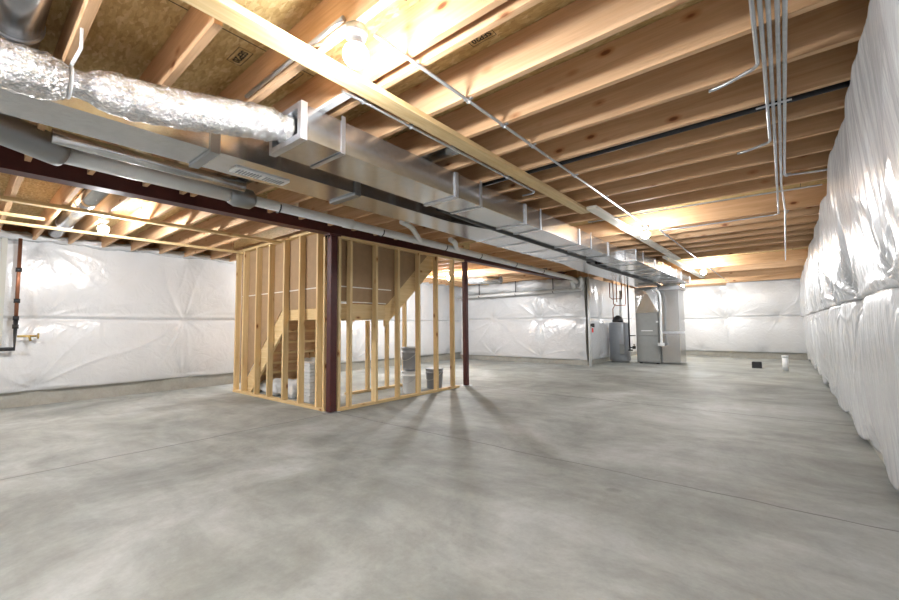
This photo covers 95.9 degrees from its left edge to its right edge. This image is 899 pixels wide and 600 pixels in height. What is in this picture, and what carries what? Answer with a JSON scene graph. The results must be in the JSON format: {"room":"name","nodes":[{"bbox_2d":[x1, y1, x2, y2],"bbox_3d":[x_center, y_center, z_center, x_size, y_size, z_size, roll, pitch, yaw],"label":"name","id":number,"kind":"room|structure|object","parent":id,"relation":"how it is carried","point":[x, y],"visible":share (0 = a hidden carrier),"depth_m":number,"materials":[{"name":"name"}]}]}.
{"room":"unfinished basement","nodes":[
{"label":"unfinished basement","id":0,"kind":"room"},
{"bbox_2d":[0,352,460,408],"bbox_3d":[-4.222,0.499,8.821,0.250,2.475,14.770,-4,-5,39],"label":"wall","id":1,"kind":"structure","parent":0,"point":[38,397],"depth_m":6.93,"materials":[{"name":"concrete"}]},
{"bbox_2d":[0,238,461,393],"bbox_3d":[-4.090,0.366,8.687,0.128,2.280,14.220,-4,-5,39],"label":"wall insulation","id":2,"kind":"object","parent":1,"relation":"attached to","point":[100,317],"visible":0.56,"depth_m":6.91},
{"bbox_2d":[0,237,7,347],"bbox_3d":[-6.418,-0.093,5.806,0.060,1.610,0.060,-4,-5,39],"label":"batten","id":3,"kind":"object","parent":2,"relation":"attached to","point":[4,242],"visible":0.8,"depth_m":5.80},
{"bbox_2d":[0,238,38,350],"bbox_3d":[-6.522,-0.103,5.507,0.080,1.627,1.385,-4,-5,39],"label":"pipe","id":4,"kind":"object","parent":3,"relation":"attached to","point":[18,270],"visible":1,"depth_m":5.84,"materials":[{"name":"orange metal"}]},
{"bbox_2d":[0,229,448,286],"bbox_3d":[-4.185,-0.792,8.624,0.180,0.180,13.500,-4,-5,39],"label":"roll","id":5,"kind":"object","parent":2,"relation":"attached to","point":[11,235],"visible":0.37,"depth_m":6.69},
{"bbox_2d":[1,225,796,287],"bbox_3d":[1.273,-0.960,8.082,9.810,0.235,20.490,-4,-5,39],"label":"trim","id":6,"kind":"structure","parent":1,"relation":"attached to","point":[576,274],"depth_m":7.52,"materials":[{"name":"brown wood"}]},
{"bbox_3d":[-5.908,-1.170,3.749,4.140,0.233,0.038,-4,-5,39],"label":"joist","id":7,"kind":"object","parent":1,"relation":"on","visible":0},
{"bbox_2d":[0,220,488,284],"bbox_3d":[-2.841,-0.778,8.163,0.040,0.037,12.900,-4,-5,39],"label":"board","id":8,"kind":"object","parent":7,"relation":"attached to","point":[1,221],"visible":0.8,"depth_m":5.82,"materials":[{"name":"brown wood"}]},
{"bbox_3d":[-5.393,-1.135,4.373,4.140,0.233,0.038,-4,-5,39],"label":"joist","id":9,"kind":"object","parent":1,"relation":"on","visible":0},
{"bbox_2d":[0,211,44,220],"bbox_3d":[-5.389,-1.006,4.257,0.040,0.037,1.620,-4,-5,39],"label":"board","id":10,"kind":"object","parent":9,"relation":"attached to","point":[1,212],"visible":1,"depth_m":4.72,"materials":[{"name":"brown wood"}]},
{"bbox_2d":[0,0,826,271],"bbox_3d":[1.275,-1.086,8.094,9.910,0.022,20.600,-4,-5,39],"label":"ceiling","id":11,"kind":"structure","parent":0,"point":[124,37],"depth_m":2.32,"materials":[{"name":"wood"}]},
{"bbox_2d":[0,175,23,230],"bbox_3d":[-5.130,-1.117,4.692,4.140,0.233,0.038,-4,-5,39],"label":"joist","id":12,"kind":"object","parent":11,"relation":"attached to","point":[14,183],"visible":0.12,"depth_m":4.14,"materials":[{"name":"brown wood"}]},
{"bbox_2d":[0,0,52,49],"bbox_3d":[-1.797,-1.351,1.702,2.400,0.215,0.215,-4,-5,39],"label":"duct","id":13,"kind":"object","parent":11,"relation":"attached to","point":[21,21],"visible":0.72,"depth_m":1.82,"materials":[{"name":"metal"}]},
{"bbox_2d":[30,184,80,239],"bbox_3d":[-4.889,-1.100,4.984,4.140,0.233,0.038,-4,-5,39],"label":"joist","id":14,"kind":"object","parent":11,"relation":"attached to","point":[63,196],"visible":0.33,"depth_m":4.71,"materials":[{"name":"brown wood"}]},
{"bbox_2d":[24,0,101,161],"bbox_3d":[-1.310,-1.357,1.553,5.380,0.233,0.038,-4,-5,39],"label":"joist","id":15,"kind":"object","parent":11,"relation":"attached to","point":[81,13],"visible":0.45,"depth_m":1.92,"materials":[{"name":"brown wood"}]},
{"bbox_2d":[0,28,294,142],"bbox_3d":[-1.868,-1.044,1.562,0.240,0.382,2.562,-4,-5,42],"label":"duct","id":16,"kind":"object","parent":15,"relation":"hanging from","point":[24,70],"visible":0.99,"depth_m":1.91,"materials":[{"name":"silver metal"}]},
{"bbox_2d":[182,0,589,213],"bbox_3d":[-0.260,-1.167,2.525,0.110,0.037,5.860,-4,-5,39],"label":"board","id":17,"kind":"object","parent":15,"relation":"attached to","point":[228,12],"visible":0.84,"depth_m":2.18,"materials":[{"name":"brown wood"}]},
{"bbox_2d":[482,80,849,185],"bbox_3d":[0.976,-1.164,3.407,3.700,0.042,0.042,-4,-5,39],"label":"gas pipe","id":18,"kind":"object","parent":17,"relation":"on","point":[845,84],"visible":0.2,"depth_m":2.83,"materials":[{"name":"black metal"}]},
{"bbox_2d":[47,189,109,237],"bbox_3d":[-4.600,-1.109,5.013,3.450,0.195,0.195,-4,-5,39],"label":"duct","id":19,"kind":"object","parent":11,"relation":"attached to","point":[87,199],"visible":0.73,"depth_m":4.78,"materials":[{"name":"metal"}]},
{"bbox_2d":[65,194,131,243],"bbox_3d":[-4.638,-1.083,5.288,4.140,0.233,0.038,-4,-5,39],"label":"joist","id":20,"kind":"object","parent":11,"relation":"attached to","point":[111,203],"visible":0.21,"depth_m":5.08,"materials":[{"name":"brown wood"}]},
{"bbox_2d":[98,218,108,233],"bbox_3d":[-4.228,-0.899,4.954,0.110,0.180,0.110,-4,-5,39],"label":"light bulb","id":21,"kind":"object","parent":20,"relation":"hanging from","point":[102,228],"visible":1,"depth_m":4.92,"materials":[{"name":"glass"}]},
{"bbox_2d":[97,201,176,247],"bbox_3d":[-4.384,-1.065,5.596,4.140,0.233,0.038,-4,-5,39],"label":"joist","id":22,"kind":"object","parent":11,"relation":"attached to","point":[151,210],"visible":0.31,"depth_m":5.40,"materials":[{"name":"brown wood"}]},
{"bbox_2d":[87,6,222,174],"bbox_3d":[-2.087,-1.276,2.682,2.740,0.233,0.038,-4,-5,39],"label":"joist","id":23,"kind":"object","parent":11,"relation":"attached to","point":[196,29],"visible":0.52,"depth_m":2.07,"materials":[{"name":"brown wood"}]},
{"bbox_2d":[126,208,213,250],"bbox_3d":[-4.133,-1.048,5.900,4.140,0.233,0.038,-4,-5,39],"label":"joist","id":24,"kind":"object","parent":11,"relation":"attached to","point":[188,217],"visible":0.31,"depth_m":5.74,"materials":[{"name":"brown wood"}]},
{"bbox_2d":[154,197,262,253],"bbox_3d":[-3.876,-1.030,6.212,4.140,0.233,0.038,-4,-5,39],"label":"joist","id":25,"kind":"object","parent":11,"relation":"attached to","point":[219,222],"visible":0.49,"depth_m":6.07,"materials":[{"name":"brown wood"}]},
{"bbox_2d":[204,242,233,259],"bbox_3d":[-4.433,-0.924,7.773,1.290,0.233,0.038,-4,-5,39],"label":"joist","id":26,"kind":"object","parent":11,"relation":"attached to","point":[214,254],"visible":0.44,"depth_m":7.66,"materials":[{"name":"brown wood"}]},
{"bbox_2d":[178,221,279,256],"bbox_3d":[-3.623,-1.013,6.519,4.140,0.233,0.038,-4,-5,39],"label":"joist","id":27,"kind":"object","parent":11,"relation":"attached to","point":[250,228],"visible":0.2,"depth_m":6.38,"materials":[{"name":"brown wood"}]},
{"bbox_2d":[142,0,394,186],"bbox_3d":[-0.818,-1.323,2.150,5.380,0.233,0.038,-4,-5,39],"label":"joist","id":28,"kind":"object","parent":11,"relation":"attached to","point":[326,12],"visible":0.52,"depth_m":2.08,"materials":[{"name":"brown wood"}]},
{"bbox_2d":[245,15,345,98],"bbox_3d":[-0.846,-1.242,2.125,0.960,0.024,0.024,-4,-5,39],"label":"conduit","id":29,"kind":"object","parent":28,"relation":"attached to","point":[341,19],"visible":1,"depth_m":2.10,"materials":[{"name":"metal"}]},
{"bbox_2d":[343,20,367,68],"bbox_3d":[-0.423,-1.138,1.828,0.110,0.180,0.110,-4,-5,39],"label":"light bulb","id":30,"kind":"object","parent":28,"relation":"hanging from","point":[355,54],"visible":1,"depth_m":1.79,"materials":[{"name":"glass"}]},
{"bbox_2d":[345,29,365,47],"bbox_3d":[-0.423,-1.160,1.829,0.094,0.064,0.094,-4,-5,39],"label":"socket","id":31,"kind":"object","parent":30,"relation":"attached to","point":[357,37],"depth_m":1.80,"materials":[{"name":"white plastic"}]},
{"bbox_2d":[179,0,507,194],"bbox_3d":[-0.624,-1.309,2.384,5.380,0.233,0.038,-4,-5,39],"label":"joist","id":32,"kind":"object","parent":11,"relation":"attached to","point":[426,23],"visible":0.44,"depth_m":2.03,"materials":[{"name":"brown wood"}]},
{"bbox_2d":[50,129,246,191],"bbox_3d":[-2.273,-1.068,3.214,0.099,0.099,1.271,-3,-5,38],"label":"vent pipe","id":33,"kind":"object","parent":32,"relation":"hanging from","point":[57,137],"visible":1,"depth_m":3.07,"materials":[{"name":"metal"}]},
{"bbox_2d":[316,90,352,112],"bbox_3d":[-0.800,-1.172,2.514,0.590,0.018,0.045,-4,-5,39],"label":"board","id":34,"kind":"object","parent":32,"relation":"attached to","point":[342,97],"visible":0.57,"depth_m":2.42,"materials":[{"name":"wood"}]},
{"bbox_2d":[190,0,542,196],"bbox_3d":[-0.564,-1.305,2.457,5.380,0.233,0.038,-4,-5,39],"label":"joist","id":35,"kind":"object","parent":11,"relation":"attached to","point":[509,9],"visible":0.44,"depth_m":1.97,"materials":[{"name":"brown wood"}]},
{"bbox_2d":[421,145,463,162],"bbox_3d":[-0.115,-1.256,3.410,0.520,0.179,0.179,-4,-5,39],"label":"duct","id":36,"kind":"object","parent":11,"relation":"attached to","point":[442,154],"visible":0.18,"depth_m":3.32,"materials":[{"name":"metal"}]},
{"bbox_2d":[246,0,688,195],"bbox_3d":[-0.313,-1.288,2.762,5.380,0.233,0.038,-4,-5,39],"label":"joist","id":37,"kind":"object","parent":11,"relation":"attached to","point":[580,24],"visible":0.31,"depth_m":2.16,"materials":[{"name":"brown wood"}]},
{"bbox_2d":[341,89,534,195],"bbox_3d":[0.134,-1.133,3.203,0.161,0.031,2.345,-3,-5,36],"label":"conduit","id":38,"kind":"object","parent":37,"relation":"attached to","point":[363,101],"visible":0.98,"depth_m":2.82,"materials":[{"name":"metal"}]},
{"bbox_2d":[425,269,510,279],"bbox_3d":[0.195,-0.750,11.146,4.140,0.233,0.038,-4,-5,39],"label":"joist","id":39,"kind":"object","parent":11,"relation":"attached to","point":[503,270],"visible":0.04,"depth_m":10.66,"materials":[{"name":"brown wood"}]},
{"bbox_2d":[468,276,502,283],"bbox_3d":[0.898,-0.503,10.318,0.965,0.268,0.199,-4,-5,39],"label":"duct","id":40,"kind":"object","parent":39,"relation":"hanging from","point":[472,279],"visible":0.93,"depth_m":10.21,"materials":[{"name":"metal"}]},
{"bbox_2d":[422,271,520,282],"bbox_3d":[0.450,-0.733,11.455,4.140,0.233,0.038,-4,-5,39],"label":"joist","id":41,"kind":"object","parent":11,"relation":"attached to","point":[508,272],"visible":0.02,"depth_m":10.97,"materials":[{"name":"brown wood"}]},
{"bbox_2d":[454,277,546,285],"bbox_3d":[1.467,-0.663,12.688,4.140,0.233,0.038,-4,-5,39],"label":"joist","id":42,"kind":"object","parent":11,"relation":"attached to","point":[533,277],"visible":0.02,"depth_m":12.17,"materials":[{"name":"brown wood"}]},
{"bbox_2d":[457,276,583,298],"bbox_3d":[1.882,-0.356,12.254,4.401,0.444,0.391,-4,-5,39],"label":"drain pipe","id":43,"kind":"object","parent":42,"relation":"hanging from","point":[573,288],"visible":0.94,"depth_m":11.85,"materials":[{"name":"white plastic"}]},
{"bbox_2d":[457,271,564,286],"bbox_3d":[1.721,-0.645,12.996,4.140,0.233,0.038,-4,-5,39],"label":"joist","id":44,"kind":"object","parent":11,"relation":"attached to","point":[563,271],"visible":0.03,"depth_m":12.45,"materials":[{"name":"brown wood"}]},
{"bbox_2d":[468,277,577,294],"bbox_3d":[2.084,-0.397,12.540,3.758,0.398,0.364,-4,-5,39],"label":"duct","id":45,"kind":"object","parent":44,"relation":"hanging from","point":[531,285],"visible":0.81,"depth_m":12.30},
{"bbox_2d":[267,0,837,212],"bbox_3d":[-0.055,-1.270,3.074,5.380,0.233,0.038,-4,-5,39],"label":"joist","id":46,"kind":"object","parent":11,"relation":"attached to","point":[701,26],"visible":0.88,"depth_m":2.27,"materials":[{"name":"brown wood"}]},
{"bbox_2d":[298,0,869,219],"bbox_3d":[0.198,-1.253,3.381,5.380,0.233,0.038,-4,-5,39],"label":"joist","id":47,"kind":"object","parent":11,"relation":"attached to","point":[838,23],"visible":0.62,"depth_m":2.42,"materials":[{"name":"brown wood"}]},
{"bbox_2d":[373,32,643,224],"bbox_3d":[1.125,-1.114,3.638,0.056,0.031,4.620,-4,-5,39],"label":"conduit","id":48,"kind":"object","parent":47,"relation":"attached to","point":[467,100],"visible":1,"depth_m":2.49,"materials":[{"name":"metal"}]},
{"bbox_2d":[328,40,858,225],"bbox_3d":[0.465,-1.234,3.704,5.380,0.233,0.038,-4,-5,39],"label":"joist","id":49,"kind":"object","parent":11,"relation":"attached to","point":[833,66],"visible":0.44,"depth_m":2.78,"materials":[{"name":"brown wood"}]},
{"bbox_2d":[351,87,847,230],"bbox_3d":[0.710,-1.218,4.001,5.380,0.233,0.038,-4,-5,39],"label":"joist","id":50,"kind":"object","parent":11,"relation":"attached to","point":[833,100],"visible":0.44,"depth_m":3.10,"materials":[{"name":"brown wood"}]},
{"bbox_2d":[373,108,844,235],"bbox_3d":[0.960,-1.200,4.304,5.380,0.233,0.038,-4,-5,39],"label":"joist","id":51,"kind":"object","parent":11,"relation":"attached to","point":[830,121],"visible":0.44,"depth_m":3.42,"materials":[{"name":"brown wood"}]},
{"bbox_2d":[64,149,577,283],"bbox_3d":[0.466,-0.808,6.920,0.520,0.250,10.344,-3,-5,38],"label":"drain pipe","id":52,"kind":"object","parent":51,"relation":"hanging from","point":[247,199],"visible":0.94,"depth_m":3.93,"materials":[{"name":"white plastic"}]},
{"bbox_2d":[0,113,70,165],"bbox_3d":[-3.014,-1.155,2.261,0.323,0.304,1.426,-2,-4,22],"label":"duct","id":53,"kind":"object","parent":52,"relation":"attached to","point":[17,134],"visible":0.86,"depth_m":2.69,"materials":[{"name":"metal"}]},
{"bbox_2d":[394,130,838,239],"bbox_3d":[1.221,-1.182,4.621,5.380,0.233,0.038,-4,-5,39],"label":"joist","id":54,"kind":"object","parent":11,"relation":"attached to","point":[823,142],"visible":0.44,"depth_m":3.74,"materials":[{"name":"brown wood"}]},
{"bbox_2d":[0,69,660,286],"bbox_3d":[0.979,-0.860,5.766,0.682,0.256,15.760,-3,-5,38],"label":"duct","id":55,"kind":"object","parent":54,"relation":"hanging from","point":[247,158],"visible":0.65,"depth_m":2.80,"materials":[{"name":"metal"}]},
{"bbox_2d":[229,166,289,185],"bbox_3d":[-1.379,-0.901,2.960,0.115,0.011,0.390,-4,-5,39],"label":"register","id":56,"kind":"object","parent":55,"relation":"attached to","point":[241,170],"depth_m":2.92,"materials":[{"name":"white metal"}]},
{"bbox_2d":[436,208,660,286],"bbox_3d":[2.905,-0.641,7.667,0.181,0.144,9.658,-3,-5,38],"label":"refrigerant line","id":57,"kind":"object","parent":55,"relation":"attached to","point":[589,261],"visible":0.78,"depth_m":5.65,"materials":[{"name":"black metal"}]},
{"bbox_2d":[413,150,830,243],"bbox_3d":[1.487,-1.164,4.943,5.380,0.233,0.038,-4,-5,39],"label":"joist","id":58,"kind":"object","parent":11,"relation":"attached to","point":[816,160],"visible":0.24,"depth_m":4.08,"materials":[{"name":"brown wood"}]},
{"bbox_2d":[430,166,826,247],"bbox_3d":[1.759,-1.145,5.272,5.380,0.233,0.038,-4,-5,39],"label":"joist","id":59,"kind":"object","parent":11,"relation":"attached to","point":[768,182],"visible":0.25,"depth_m":4.44,"materials":[{"name":"brown wood"}]},
{"bbox_2d":[588,184,821,222],"bbox_3d":[2.685,-1.065,4.570,2.252,0.022,0.063,-3,-5,37],"label":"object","id":60,"kind":"object","parent":59,"relation":"attached to","point":[816,184],"visible":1,"depth_m":4.41,"materials":[{"name":"metal"}]},
{"bbox_2d":[470,184,826,253],"bbox_3d":[2.477,-1.096,6.143,5.380,0.233,0.038,-4,-5,39],"label":"joist","id":61,"kind":"object","parent":11,"relation":"attached to","point":[811,196],"visible":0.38,"depth_m":5.34,"materials":[{"name":"brown wood"}]},
{"bbox_2d":[487,206,819,256],"bbox_3d":[2.795,-1.074,6.528,5.380,0.233,0.038,-4,-5,39],"label":"joist","id":62,"kind":"object","parent":11,"relation":"attached to","point":[814,210],"visible":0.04,"depth_m":5.72,"materials":[{"name":"brown wood"}]},
{"bbox_2d":[586,205,680,259],"bbox_3d":[3.158,-0.945,6.480,0.110,0.037,4.880,-4,-5,39],"label":"board","id":63,"kind":"object","parent":62,"relation":"attached to","point":[594,209],"visible":1,"depth_m":5.59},
{"bbox_2d":[499,214,818,260],"bbox_3d":[3.107,-1.053,6.906,5.380,0.233,0.038,-4,-5,39],"label":"joist","id":64,"kind":"object","parent":11,"relation":"attached to","point":[811,218],"visible":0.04,"depth_m":6.11,"materials":[{"name":"brown wood"}]},
{"bbox_2d":[511,222,816,262],"bbox_3d":[3.405,-1.032,7.268,5.380,0.233,0.038,-4,-5,39],"label":"joist","id":65,"kind":"object","parent":11,"relation":"attached to","point":[810,225],"visible":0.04,"depth_m":6.49,"materials":[{"name":"brown wood"}]},
{"bbox_2d":[522,228,813,265],"bbox_3d":[3.698,-1.012,7.623,5.380,0.233,0.038,-4,-5,39],"label":"joist","id":66,"kind":"object","parent":11,"relation":"attached to","point":[803,231],"visible":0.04,"depth_m":6.81,"materials":[{"name":"brown wood"}]},
{"bbox_2d":[532,233,813,268],"bbox_3d":[4.079,-0.986,8.085,5.380,0.233,0.038,-4,-5,39],"label":"joist","id":67,"kind":"object","parent":11,"relation":"attached to","point":[805,236],"visible":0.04,"depth_m":7.29,"materials":[{"name":"brown wood"}]},
{"bbox_2d":[547,240,811,271],"bbox_3d":[4.588,-0.951,8.702,5.380,0.233,0.038,-4,-5,39],"label":"joist","id":68,"kind":"object","parent":11,"relation":"attached to","point":[797,244],"visible":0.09,"depth_m":7.89,"materials":[{"name":"brown wood"}]},
{"bbox_2d":[589,248,807,277],"bbox_3d":[5.939,-0.877,10.048,5.010,0.233,0.038,-4,-5,39],"label":"joist","id":69,"kind":"object","parent":11,"relation":"attached to","point":[798,254],"visible":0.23,"depth_m":9.32,"materials":[{"name":"brown wood"}]},
{"bbox_2d":[662,256,704,277],"bbox_3d":[5.777,-0.752,9.842,0.110,0.037,4.750,-4,-5,39],"label":"board","id":70,"kind":"object","parent":69,"relation":"attached to","point":[679,264],"visible":0.89,"depth_m":9.27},
{"bbox_2d":[603,260,805,280],"bbox_3d":[6.702,-0.824,10.973,5.010,0.233,0.038,-4,-5,39],"label":"joist","id":71,"kind":"object","parent":11,"relation":"attached to","point":[796,262],"visible":0.22,"depth_m":10.22,"materials":[{"name":"brown wood"}]},
{"bbox_2d":[620,266,803,284],"bbox_3d":[7.783,-0.750,12.283,5.010,0.233,0.038,-4,-5,39],"label":"joist","id":72,"kind":"object","parent":11,"relation":"attached to","point":[795,269],"visible":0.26,"depth_m":11.57,"materials":[{"name":"brown wood"}]},
{"bbox_2d":[635,273,801,287],"bbox_3d":[8.864,-0.676,13.593,5.010,0.233,0.038,-4,-5,39],"label":"joist","id":73,"kind":"object","parent":11,"relation":"attached to","point":[789,275],"visible":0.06,"depth_m":13.03,"materials":[{"name":"brown wood"}]},
{"bbox_2d":[0,355,898,599],"bbox_3d":[1.302,1.686,7.914,9.910,0.121,20.600,-4,-5,39],"label":"floor","id":74,"kind":"structure","parent":0,"point":[703,477],"depth_m":2.77,"materials":[{"name":"concrete"}]},
{"bbox_2d":[233,231,327,411],"bbox_3d":[-2.746,0.308,6.420,2.830,2.518,0.090,-4,-5,39],"label":"wall","id":75,"kind":"structure","parent":74,"relation":"on","point":[321,252],"depth_m":6.25,"materials":[{"name":"brown wood"}]},
{"bbox_2d":[0,195,281,243],"bbox_3d":[-4.572,-1.030,4.000,0.090,0.037,6.060,-4,-5,39],"label":"board","id":76,"kind":"object","parent":75,"relation":"attached to","point":[2,198],"visible":1,"depth_m":4.82,"materials":[{"name":"brown wood"}]},
{"bbox_2d":[240,230,324,374],"bbox_3d":[-2.706,0.198,6.453,2.740,2.460,0.018,-4,-5,39],"label":"sheet","id":77,"kind":"object","parent":75,"relation":"attached to","point":[311,241],"visible":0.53,"depth_m":6.53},
{"bbox_2d":[288,379,296,398],"bbox_3d":[-2.455,1.435,6.602,0.452,0.286,0.442,-4,-5,39],"label":"bucket","id":78,"kind":"object","parent":74,"relation":"on","point":[292,384],"visible":0.27,"depth_m":6.39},
{"bbox_2d":[322,233,340,413],"bbox_3d":[-1.589,0.302,5.472,0.180,2.385,0.180,-4,-5,39],"label":"steel post","id":79,"kind":"object","parent":74,"relation":"on","point":[332,243],"visible":1,"depth_m":5.43,"materials":[{"name":"black metal"}]},
{"bbox_2d":[247,256,432,400],"bbox_3d":[-1.800,0.412,7.415,2.678,2.420,2.625,-4,-5,39],"label":"staircase","id":80,"kind":"structure","parent":74,"relation":"on","point":[360,311],"depth_m":6.91,"materials":[{"name":"brown wood"}]},
{"bbox_2d":[336,236,463,410],"bbox_3d":[-0.638,0.365,6.608,0.090,2.388,2.835,-4,-5,39],"label":"wall","id":81,"kind":"structure","parent":74,"relation":"on","point":[349,298],"depth_m":6.29,"materials":[{"name":"brown wood"}]},
{"bbox_2d":[0,145,566,279],"bbox_3d":[-1.150,-0.967,6.110,0.150,0.210,13.830,-4,-5,39],"label":"steel beam","id":82,"kind":"structure","parent":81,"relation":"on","point":[12,162],"depth_m":4.13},
{"bbox_2d":[341,240,426,304],"bbox_3d":[-0.960,-0.420,6.370,0.018,0.990,1.960,-4,-5,39],"label":"sheet","id":83,"kind":"object","parent":81,"relation":"attached to","point":[362,253],"visible":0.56,"depth_m":6.09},
{"bbox_2d":[401,370,414,393],"bbox_3d":[-0.669,1.397,6.933,0.315,0.370,0.309,-4,-5,39],"label":"bucket","id":84,"kind":"object","parent":74,"relation":"on","point":[408,376],"visible":0.73,"depth_m":6.81,"materials":[{"name":"white plastic"}]},
{"bbox_2d":[401,347,414,369],"bbox_3d":[-0.672,1.000,6.960,0.315,0.386,0.313,-4,-5,39],"label":"bucket","id":85,"kind":"object","parent":84,"relation":"on","point":[408,353],"visible":0.73,"depth_m":6.83,"materials":[{"name":"grey plastic"}]},
{"bbox_2d":[425,367,442,388],"bbox_3d":[-0.278,1.431,7.438,0.347,0.360,0.340,-4,-5,39],"label":"bucket","id":86,"kind":"object","parent":74,"relation":"on","point":[429,372],"visible":0.8,"depth_m":7.33,"materials":[{"name":"grey plastic"}]},
{"bbox_2d":[460,260,471,385],"bbox_3d":[0.306,0.432,7.768,0.180,2.385,0.180,-4,-5,39],"label":"steel post","id":87,"kind":"object","parent":74,"relation":"on","point":[465,263],"visible":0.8,"depth_m":7.74,"materials":[{"name":"black metal"}]},
{"bbox_2d":[586,277,594,366],"bbox_3d":[3.850,0.581,11.018,0.169,2.440,0.080,-2,-4,19],"label":"vertical pipe","id":88,"kind":"object","parent":74,"relation":"on","point":[588,287],"visible":1,"depth_m":11.01,"materials":[{"name":"white plastic"}]},
{"bbox_2d":[609,291,630,362],"bbox_3d":[5.152,0.797,12.314,0.580,2.151,0.580,-4,-5,39],"label":"water heater","id":89,"kind":"object","parent":74,"relation":"on","point":[618,329],"visible":0.94,"depth_m":12.05,"materials":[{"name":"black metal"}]},
{"bbox_2d":[634,286,664,363],"bbox_3d":[5.916,0.734,11.837,0.750,2.200,0.770,-4,-5,39],"label":"furnace","id":90,"kind":"object","parent":74,"relation":"on","point":[648,304],"visible":0.98,"depth_m":11.63,"materials":[{"name":"grey metal"}]},
{"bbox_2d":[658,284,686,363],"bbox_3d":[6.501,0.684,11.701,0.630,2.210,0.880,-4,-5,39],"label":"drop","id":91,"kind":"object","parent":74,"relation":"on","point":[672,298],"visible":0.83,"depth_m":11.44,"materials":[{"name":"metal"}]},
{"bbox_2d":[598,249,690,284],"bbox_3d":[4.718,-0.671,9.382,0.674,0.239,5.400,-4,-5,39],"label":"duct","id":92,"kind":"object","parent":91,"relation":"on","point":[637,263],"visible":0.89,"depth_m":8.47,"materials":[{"name":"metal"}]},
{"bbox_2d":[269,100,624,263],"bbox_3d":[0.983,-0.919,4.886,0.374,0.251,6.260,-4,-5,39],"label":"duct","id":93,"kind":"object","parent":92,"relation":"attached to","point":[319,140],"visible":0.97,"depth_m":3.18,"materials":[{"name":"metal"}]},
{"bbox_2d":[461,277,588,364],"bbox_3d":[2.188,0.699,12.877,4.480,2.475,0.250,-4,-5,39],"label":"wall","id":94,"kind":"structure","parent":0,"point":[480,357],"depth_m":11.92,"materials":[{"name":"concrete"}]},
{"bbox_2d":[460,277,586,359],"bbox_3d":[2.069,0.629,12.738,4.480,2.320,0.113,-4,-5,39],"label":"blanket","id":95,"kind":"object","parent":94,"relation":"attached to","point":[544,325],"visible":0.78,"depth_m":12.40,"materials":[{"name":"plastic"}]},
{"bbox_2d":[591,278,636,363],"bbox_3d":[5.658,0.723,13.763,0.250,2.475,5.530,-4,-5,39],"label":"wall","id":96,"kind":"structure","parent":0,"point":[632,353],"depth_m":12.30,"materials":[{"name":"concrete"}]},
{"bbox_2d":[587,278,636,359],"bbox_3d":[5.713,0.657,13.559,0.094,2.340,5.780,-4,-5,39],"label":"blanket","id":97,"kind":"object","parent":96,"relation":"attached to","point":[601,305],"visible":0.51,"depth_m":12.36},
{"bbox_2d":[685,285,730,355],"bbox_3d":[8.691,0.774,15.008,2.850,2.475,0.250,-4,-5,39],"label":"wall","id":98,"kind":"structure","parent":0,"point":[709,353],"depth_m":14.36,"materials":[{"name":"concrete"}]},
{"bbox_2d":[683,285,729,351],"bbox_3d":[8.577,0.694,14.875,2.850,2.300,0.098,-4,-5,39],"label":"blanket","id":99,"kind":"object","parent":98,"relation":"attached to","point":[705,307],"visible":0.52,"depth_m":14.40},
{"bbox_2d":[730,352,807,359],"bbox_3d":[10.349,0.643,13.226,1.980,2.475,0.900,-4,-5,39],"label":"wall","id":100,"kind":"structure","parent":0,"point":[760,355],"depth_m":12.82,"materials":[{"name":"concrete"}]},
{"bbox_2d":[726,278,806,353],"bbox_3d":[10.023,0.518,12.839,1.980,2.280,0.113,-4,-5,39],"label":"blanket","id":101,"kind":"object","parent":100,"relation":"attached to","point":[764,316],"visible":0.91,"depth_m":12.82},
{"bbox_2d":[817,369,884,463],"bbox_3d":[4.978,0.161,4.967,0.250,2.475,20.500,-4,-5,39],"label":"wall","id":102,"kind":"structure","parent":0,"point":[879,454],"depth_m":3.50,"materials":[{"name":"concrete"}]},
{"bbox_2d":[800,0,898,316],"bbox_3d":[4.560,-0.497,4.928,0.273,1.170,19.350,-4,-5,39],"label":"wall insulation","id":103,"kind":"object","parent":102,"relation":"attached to","point":[853,251],"visible":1,"depth_m":2.21},
{"bbox_2d":[803,287,898,490],"bbox_3d":[4.625,0.717,4.805,0.135,1.280,19.350,-4,-5,39],"label":"wall insulation","id":104,"kind":"object","parent":102,"relation":"attached to","point":[853,346],"visible":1,"depth_m":3.14},
{"bbox_3d":[-3.105,-1.480,-0.623,5.380,0.233,0.038,-4,-5,39],"label":"joist","id":105,"kind":"object","parent":102,"relation":"on","visible":0},
{"bbox_2d":[662,0,778,230],"bbox_3d":[0.603,-1.228,1.836,1.322,0.019,9.289,-4,-5,39],"label":"conduit","id":106,"kind":"object","parent":105,"relation":"attached to","point":[767,2],"visible":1,"depth_m":2.43,"materials":[{"name":"metal"}]},
{"bbox_2d":[708,0,759,92],"bbox_3d":[-0.190,-1.332,0.108,0.240,0.019,5.609,-4,-5,39],"label":"conduit","id":107,"kind":"object","parent":105,"relation":"attached to","point":[751,2],"visible":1,"depth_m":1.98,"materials":[{"name":"metal"}]},
{"bbox_2d":[737,0,771,154],"bbox_3d":[0.208,-1.308,0.531,0.216,0.019,6.769,-4,-5,39],"label":"conduit","id":108,"kind":"object","parent":105,"relation":"attached to","point":[759,2],"visible":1,"depth_m":2.13,"materials":[{"name":"metal"}]},
{"bbox_2d":[774,0,790,259],"bbox_3d":[2.665,-1.156,3.220,0.082,0.031,14.050,-4,-5,39],"label":"conduit","id":109,"kind":"object","parent":105,"relation":"attached to","point":[776,2],"visible":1,"depth_m":2.32,"materials":[{"name":"metal"}]},
{"bbox_2d":[782,0,826,175],"bbox_3d":[0.776,-1.305,0.666,0.362,0.019,7.699,-4,-5,39],"label":"conduit","id":110,"kind":"object","parent":105,"relation":"attached to","point":[784,2],"visible":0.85,"depth_m":2.20,"materials":[{"name":"metal"}]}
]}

